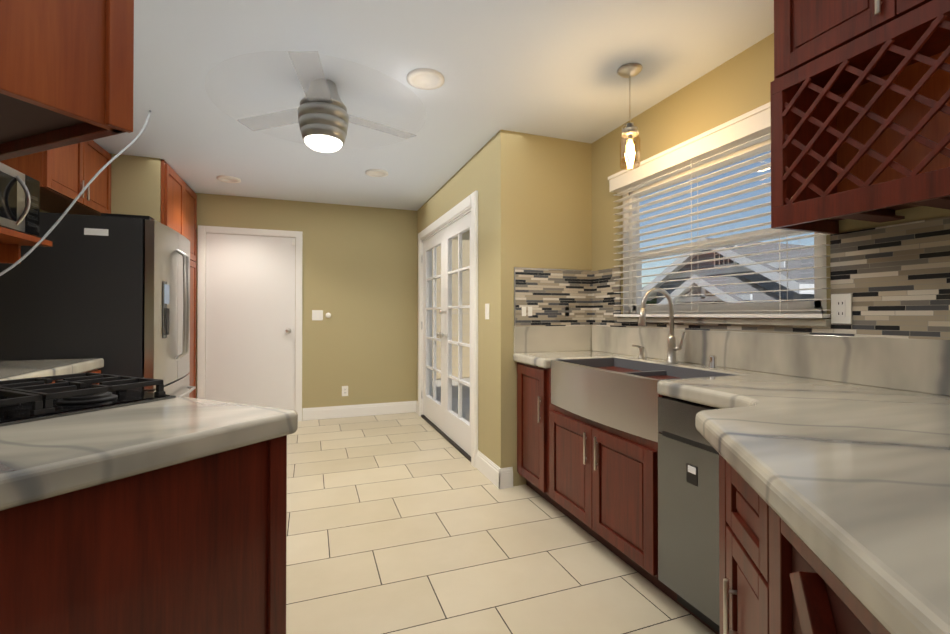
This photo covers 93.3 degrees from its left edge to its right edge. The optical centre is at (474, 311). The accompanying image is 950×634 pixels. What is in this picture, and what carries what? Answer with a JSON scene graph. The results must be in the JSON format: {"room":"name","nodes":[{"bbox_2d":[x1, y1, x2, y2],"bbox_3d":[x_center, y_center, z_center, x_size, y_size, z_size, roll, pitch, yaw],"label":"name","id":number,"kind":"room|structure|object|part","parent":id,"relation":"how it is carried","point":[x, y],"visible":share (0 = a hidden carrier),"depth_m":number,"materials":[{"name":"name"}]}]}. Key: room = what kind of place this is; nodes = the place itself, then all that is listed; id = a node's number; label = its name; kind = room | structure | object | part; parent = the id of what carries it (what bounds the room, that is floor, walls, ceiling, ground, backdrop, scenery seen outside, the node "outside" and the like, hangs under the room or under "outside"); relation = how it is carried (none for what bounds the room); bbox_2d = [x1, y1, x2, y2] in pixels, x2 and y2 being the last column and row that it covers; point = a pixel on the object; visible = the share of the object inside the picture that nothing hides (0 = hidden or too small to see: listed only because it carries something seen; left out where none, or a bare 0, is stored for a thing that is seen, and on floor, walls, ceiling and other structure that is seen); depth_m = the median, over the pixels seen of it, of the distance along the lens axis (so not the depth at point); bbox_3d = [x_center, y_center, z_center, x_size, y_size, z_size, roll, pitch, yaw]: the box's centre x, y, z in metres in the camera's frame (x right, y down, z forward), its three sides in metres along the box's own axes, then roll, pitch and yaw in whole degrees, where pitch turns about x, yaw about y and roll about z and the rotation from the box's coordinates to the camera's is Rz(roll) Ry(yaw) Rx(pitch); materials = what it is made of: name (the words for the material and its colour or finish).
{"room":"kitchen","nodes":[
{"label":"kitchen","id":0,"kind":"room"},
{"bbox_2d":[109,153,160,222],"bbox_3d":[-3.047,-0.013,4.010,0.670,2.440,1.080,0,0,-20],"label":"wall","id":1,"kind":"structure","parent":0,"point":[135,185],"depth_m":3.57,"materials":[{"name":"paint"}]},
{"bbox_2d":[0,140,110,215],"bbox_3d":[-2.844,-0.985,3.026,0.366,0.508,0.918,0,0,-20],"label":"upper cabinet","id":2,"kind":"object","parent":1,"relation":"attached to","point":[64,175],"visible":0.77,"depth_m":3.00,"materials":[{"name":"brown wood"}]},
{"bbox_2d":[161,159,196,397],"bbox_3d":[-2.706,-0.011,4.142,0.058,2.438,1.061,0,0,-20],"label":"pantry cabinet","id":3,"kind":"object","parent":1,"relation":"attached to","point":[178,205],"visible":0.17,"depth_m":4.27,"materials":[{"name":"brown wood"}]},
{"bbox_2d":[195,193,416,409],"bbox_3d":[-2.146,-0.006,4.980,3.270,2.440,0.120,0,0,-20],"label":"wall","id":4,"kind":"structure","parent":0,"point":[359,274],"depth_m":5.17,"materials":[{"name":"paint"}]},
{"bbox_2d":[197,225,302,420],"bbox_3d":[-2.383,0.163,4.783,1.010,2.100,0.082,0,0,-20],"label":"door","id":5,"kind":"structure","parent":4,"relation":"attached to","point":[249,322],"depth_m":4.81,"materials":[{"name":"white wood"}]},
{"bbox_2d":[312,310,322,319],"bbox_3d":[-1.772,0.045,5.048,0.115,0.115,0.009,0,0,-20],"label":"light switch","id":6,"kind":"object","parent":4,"relation":"attached to","point":[317,314],"depth_m":5.05,"materials":[{"name":"white plastic"}]},
{"bbox_2d":[342,386,347,395],"bbox_3d":[-1.490,0.915,5.145,0.070,0.115,0.009,0,0,-20],"label":"outlet","id":7,"kind":"object","parent":4,"relation":"attached to","point":[344,388],"depth_m":5.14,"materials":[{"name":"white plastic"}]},
{"bbox_2d":[302,401,417,420],"bbox_3d":[-1.309,1.148,5.206,1.295,0.135,0.016,0,0,-20],"label":"baseboard","id":8,"kind":"structure","parent":4,"relation":"attached to","point":[330,412],"depth_m":5.19,"materials":[{"name":"white wood"}]},
{"bbox_2d":[93,0,773,210],"bbox_3d":[-0.336,-1.305,1.116,4.000,0.100,8.640,0,0,-20],"label":"ceiling","id":9,"kind":"structure","parent":0,"point":[548,68],"depth_m":2.38,"materials":[{"name":"white paint"}]},
{"bbox_2d":[0,132,89,160],"bbox_3d":[-0.832,-0.786,0.870,0.375,0.938,0.344,0,0,-20],"label":"upper cabinet","id":10,"kind":"object","parent":9,"relation":"hanging from","point":[11,145],"depth_m":0.87,"materials":[{"name":"brown wood"}]},
{"bbox_2d":[0,0,133,139],"bbox_3d":[-0.895,-0.792,0.108,1.019,0.938,1.135,0,0,-20],"label":"upper cabinet","id":11,"kind":"object","parent":9,"relation":"hanging from","point":[66,72],"depth_m":0.74,"materials":[{"name":"brown wood"}]},
{"bbox_2d":[217,175,240,182],"bbox_3d":[-2.288,-1.226,4.170,0.199,0.012,0.199,0,-1,-44],"label":"recessed light","id":12,"kind":"object","parent":9,"relation":"in","point":[229,179],"depth_m":4.15,"materials":[{"name":"white plastic"}]},
{"bbox_2d":[206,51,425,152],"bbox_3d":[-0.829,-1.062,2.456,1.120,0.362,1.122,0,0,-20],"label":"ceiling fan","id":13,"kind":"object","parent":9,"relation":"hanging from","point":[323,115],"visible":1,"depth_m":2.37,"materials":[{"name":"silver metal"}]},
{"bbox_2d":[365,169,387,176],"bbox_3d":[-0.873,-1.227,3.986,0.199,0.012,0.199,0,0,-26],"label":"recessed light","id":14,"kind":"object","parent":9,"relation":"in","point":[370,172],"depth_m":3.98,"materials":[{"name":"white plastic"}]},
{"bbox_2d":[407,68,443,89],"bbox_3d":[-0.264,-1.239,2.399,0.199,0.012,0.199,0,-1,-44],"label":"recessed light","id":15,"kind":"object","parent":9,"relation":"in","point":[425,79],"depth_m":2.39,"materials":[{"name":"white plastic"}]},
{"bbox_2d":[617,63,642,169],"bbox_3d":[0.797,-0.993,2.307,0.124,0.503,0.124,0,0,-20],"label":"pendant light","id":16,"kind":"object","parent":9,"relation":"hanging from","point":[630,129],"visible":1,"depth_m":2.29,"materials":[{"name":"silver metal"}]},
{"bbox_2d":[620,132,639,169],"bbox_3d":[0.797,-0.824,2.306,0.100,0.165,0.100,0,0,-20],"label":"lampshade","id":17,"kind":"object","parent":16,"relation":"on","point":[630,148],"depth_m":2.29,"materials":[{"name":"clear glass"}]},
{"bbox_3d":[0.797,-0.845,2.306,0.040,0.078,0.039,0,0,-20],"label":"bulb","id":18,"kind":"part","parent":16,"relation":"part of","materials":[{"name":"white glass"}]},
{"bbox_2d":[417,136,493,461],"bbox_3d":[-0.229,-0.011,4.326,0.120,2.440,2.430,0,0,-20],"label":"wall","id":19,"kind":"structure","parent":0,"point":[475,172],"depth_m":3.37,"materials":[{"name":"paint"}]},
{"bbox_2d":[418,190,477,467],"bbox_3d":[-0.281,0.142,4.391,0.172,2.135,1.960,0,0,-20],"label":"french door","id":20,"kind":"structure","parent":19,"relation":"attached to","point":[458,432],"depth_m":4.28,"materials":[{"name":"white wood"}]},
{"bbox_2d":[485,303,488,318],"bbox_3d":[0.088,0.001,3.275,0.010,0.115,0.070,0,0,-20],"label":"light switch","id":21,"kind":"object","parent":19,"relation":"attached to","point":[486,305],"depth_m":3.26,"materials":[{"name":"white plastic"}]},
{"bbox_2d":[476,450,503,488],"bbox_3d":[0.095,1.134,3.237,0.016,0.135,0.451,0,0,-20],"label":"baseboard","id":22,"kind":"structure","parent":19,"relation":"attached to","point":[495,474],"depth_m":3.17,"materials":[{"name":"white wood"}]},
{"bbox_2d":[286,412,714,633],"bbox_3d":[-0.336,1.235,1.097,4.000,0.100,8.640,0,0,-20],"label":"floor","id":23,"kind":"structure","parent":0,"point":[408,523],"depth_m":2.22,"materials":[{"name":"tile"}]},
{"bbox_2d":[0,212,195,396],"bbox_3d":[-2.540,0.299,3.118,0.949,1.802,0.901,0,0,-20],"label":"refrigerator","id":24,"kind":"object","parent":23,"relation":"on","point":[112,291],"visible":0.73,"depth_m":2.75,"materials":[{"name":"grey metal"}]},
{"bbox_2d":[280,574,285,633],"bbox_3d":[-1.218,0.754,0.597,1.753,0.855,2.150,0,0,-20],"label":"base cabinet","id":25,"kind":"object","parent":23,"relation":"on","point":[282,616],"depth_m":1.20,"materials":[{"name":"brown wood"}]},
{"bbox_2d":[0,358,297,633],"bbox_3d":[-1.417,0.301,1.182,1.782,0.060,3.460,0,0,-20],"label":"countertop","id":26,"kind":"structure","parent":25,"relation":"on","point":[123,511],"depth_m":0.99,"materials":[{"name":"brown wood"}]},
{"bbox_2d":[513,288,949,633],"bbox_3d":[0.527,0.526,1.320,1.986,1.321,3.482,0,0,-20],"label":"cabinet","id":27,"kind":"object","parent":23,"relation":"on","point":[713,497],"visible":1,"depth_m":1.12,"materials":[{"name":"brown wood"}]},
{"bbox_2d":[631,344,645,358],"bbox_3d":[0.963,0.238,2.646,0.093,0.088,0.044,0,0,-20],"label":"soap dispenser","id":28,"kind":"object","parent":27,"relation":"on","point":[641,349],"depth_m":2.64,"materials":[{"name":"silver metal"}]},
{"bbox_2d":[638,288,684,362],"bbox_3d":[0.987,0.076,2.379,0.248,0.406,0.110,0,0,-20],"label":"faucet","id":29,"kind":"object","parent":27,"relation":"on","point":[671,344],"depth_m":2.41,"materials":[{"name":"silver metal"}]},
{"bbox_2d":[658,397,719,633],"bbox_3d":[1.107,0.753,1.614,0.596,0.831,0.600,0,0,-20],"label":"dishwasher","id":30,"kind":"object","parent":27,"relation":"in","point":[688,465],"depth_m":1.65,"materials":[{"name":"silver metal"}]},
{"bbox_2d":[494,130,591,485],"bbox_3d":[0.497,-0.019,3.234,0.730,2.440,0.120,0,0,-20],"label":"wall","id":31,"kind":"structure","parent":0,"point":[542,202],"depth_m":3.13,"materials":[{"name":"paint"}]},
{"bbox_2d":[592,33,949,395],"bbox_3d":[1.903,-0.038,0.634,0.120,2.440,5.970,0,0,-20],"label":"wall","id":32,"kind":"structure","parent":0,"point":[738,85],"depth_m":2.46,"materials":[{"name":"paint"}]},
{"bbox_2d":[617,138,830,325],"bbox_3d":[1.227,-0.371,2.402,0.135,0.871,1.290,0,0,-20],"label":"window","id":33,"kind":"structure","parent":32,"relation":"in","point":[717,308],"depth_m":2.31,"materials":[{"name":"white"}]},
{"bbox_2d":[608,102,830,317],"bbox_3d":[1.152,-0.435,2.385,0.083,0.931,1.320,0,0,-20],"label":"window blinds","id":34,"kind":"object","parent":33,"relation":"attached to","point":[748,129],"visible":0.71,"depth_m":2.28,"materials":[{"name":"white"}]},
{"bbox_2d":[514,216,949,395],"bbox_3d":[1.139,-0.019,1.621,0.634,0.586,3.350,0,0,-20],"label":"backsplash","id":35,"kind":"structure","parent":32,"relation":"attached to","point":[889,327],"depth_m":1.75,"materials":[{"name":"tile"}]},
{"bbox_2d":[770,0,949,103],"bbox_3d":[1.395,-1.050,1.344,0.348,0.404,0.804,0,0,-20],"label":"upper cabinet","id":36,"kind":"object","parent":32,"relation":"attached to","point":[828,51],"depth_m":1.46,"materials":[{"name":"brown wood"}]},
{"bbox_3d":[-2.137,-0.040,0.382,0.120,2.440,8.520,0,0,-20],"label":"wall","id":37,"kind":"structure","parent":0,"visible":0},
{"bbox_2d":[0,110,150,275],"bbox_3d":[-2.264,-0.584,2.196,0.884,1.326,0.926,0,0,-20],"label":"shelf","id":38,"kind":"object","parent":37,"relation":"attached to","point":[19,207],"visible":1,"depth_m":2.22,"materials":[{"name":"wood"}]},
{"bbox_2d":[0,162,39,235],"bbox_3d":[-2.373,-0.535,2.036,0.494,0.305,0.540,0,0,-20],"label":"microwave","id":39,"kind":"object","parent":38,"relation":"in","point":[19,192],"depth_m":2.17,"materials":[{"name":"silver metal"}]},
{"label":"outside","id":40,"kind":"structure","parent":0,"visible":0},
{"bbox_2d":[432,377,469,421],"bbox_3d":[27.031,1.358,15.185,58.550,0.105,70.000,0,0,-20],"label":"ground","id":41,"kind":"structure","parent":40,"point":[455,401],"depth_m":6.53,"materials":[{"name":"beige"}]},
{"bbox_2d":[432,230,469,283],"bbox_3d":[-1.691,-0.485,13.715,5.900,3.570,5.400,0,0,-20],"label":"building","id":42,"kind":"structure","parent":41,"relation":"on","point":[465,278],"depth_m":11.52,"materials":[{"name":"beige"}]},
{"bbox_2d":[432,283,469,378],"bbox_3d":[0.027,0.358,7.575,2.600,1.750,3.700,0,0,-20],"label":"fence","id":43,"kind":"object","parent":41,"relation":"on","point":[465,325],"depth_m":8.34,"materials":[{"name":"beige"}]},
{"bbox_2d":[642,237,813,304],"bbox_3d":[8.309,0.057,10.030,9.260,3.190,10.600,0,0,-20],"label":"neighbor house","id":44,"kind":"structure","parent":41,"relation":"on","point":[803,263],"depth_m":8.56,"materials":[{"name":"grey"}]}
]}

